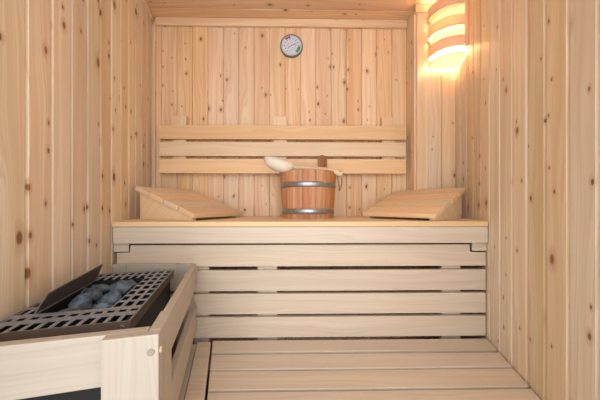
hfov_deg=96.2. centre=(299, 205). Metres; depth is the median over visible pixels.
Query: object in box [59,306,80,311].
stone
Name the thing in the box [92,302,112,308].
stone
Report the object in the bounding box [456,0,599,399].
wall
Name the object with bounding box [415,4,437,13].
trim
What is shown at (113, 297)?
stone
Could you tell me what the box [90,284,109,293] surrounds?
stone
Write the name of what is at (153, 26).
trim
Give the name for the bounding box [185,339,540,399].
bench
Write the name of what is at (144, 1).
trim
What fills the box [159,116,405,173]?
backrest
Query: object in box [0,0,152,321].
wall
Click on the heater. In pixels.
(141, 306)
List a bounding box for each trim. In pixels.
[143,0,153,20]
[152,25,155,187]
[155,17,406,28]
[411,15,415,189]
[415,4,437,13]
[416,13,427,189]
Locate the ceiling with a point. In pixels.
(283, 9)
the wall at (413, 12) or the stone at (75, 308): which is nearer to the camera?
the stone at (75, 308)
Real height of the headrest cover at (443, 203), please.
0.153 m
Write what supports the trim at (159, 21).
attached to the wall at (205, 75)
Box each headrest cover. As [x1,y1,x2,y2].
[135,186,242,220]
[363,187,465,220]
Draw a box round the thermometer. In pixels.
[280,34,302,57]
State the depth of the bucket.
1.30 m
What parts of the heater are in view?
deflector plate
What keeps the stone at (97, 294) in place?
in the heater
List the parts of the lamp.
diffuser plate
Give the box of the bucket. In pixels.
[280,155,335,218]
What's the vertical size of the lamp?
0.320 m
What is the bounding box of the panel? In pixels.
[117,243,485,343]
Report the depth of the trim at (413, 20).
1.52 m
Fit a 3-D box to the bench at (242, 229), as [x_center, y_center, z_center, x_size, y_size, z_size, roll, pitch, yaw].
[0.002,0.124,1.354,1.755,0.124,0.548,0,0,-1]
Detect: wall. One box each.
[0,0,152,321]
[153,19,438,370]
[407,9,415,189]
[428,22,455,188]
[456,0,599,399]
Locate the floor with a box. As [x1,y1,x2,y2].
[205,371,209,399]
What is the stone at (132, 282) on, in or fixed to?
in the heater
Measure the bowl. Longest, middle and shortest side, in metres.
0.160 x 0.080 x 0.057 m
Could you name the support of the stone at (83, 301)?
in the heater
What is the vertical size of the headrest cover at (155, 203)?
0.153 m
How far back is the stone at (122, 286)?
0.77 m
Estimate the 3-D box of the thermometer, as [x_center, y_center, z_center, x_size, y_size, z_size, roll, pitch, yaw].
[-0.051,-0.964,1.622,0.136,0.136,0.020,0,0,-1]
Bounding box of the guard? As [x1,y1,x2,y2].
[0,263,196,399]
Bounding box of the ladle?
[264,156,342,190]
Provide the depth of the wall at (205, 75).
1.63 m
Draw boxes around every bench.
[112,216,487,251]
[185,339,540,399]
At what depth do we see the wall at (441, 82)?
1.51 m
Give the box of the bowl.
[264,156,294,172]
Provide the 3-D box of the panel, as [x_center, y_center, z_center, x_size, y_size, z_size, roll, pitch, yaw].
[0.014,0.366,1.128,1.520,0.415,0.042,0,0,-1]
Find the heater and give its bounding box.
[0,264,173,399]
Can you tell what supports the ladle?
on the bucket
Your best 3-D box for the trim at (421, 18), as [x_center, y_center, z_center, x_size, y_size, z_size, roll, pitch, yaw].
[0.683,-0.507,1.505,0.061,1.135,0.012,0,0,-1]
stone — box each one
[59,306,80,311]
[68,293,92,309]
[80,288,102,301]
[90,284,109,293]
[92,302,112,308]
[101,290,121,305]
[109,280,131,294]
[124,280,136,289]
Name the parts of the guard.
rail, post, corner post, rail, corner post, rail, rail, post, rail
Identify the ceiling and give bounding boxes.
[147,0,436,20]
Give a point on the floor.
(208, 371)
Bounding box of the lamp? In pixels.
[428,0,468,68]
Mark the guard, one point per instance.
(131, 363)

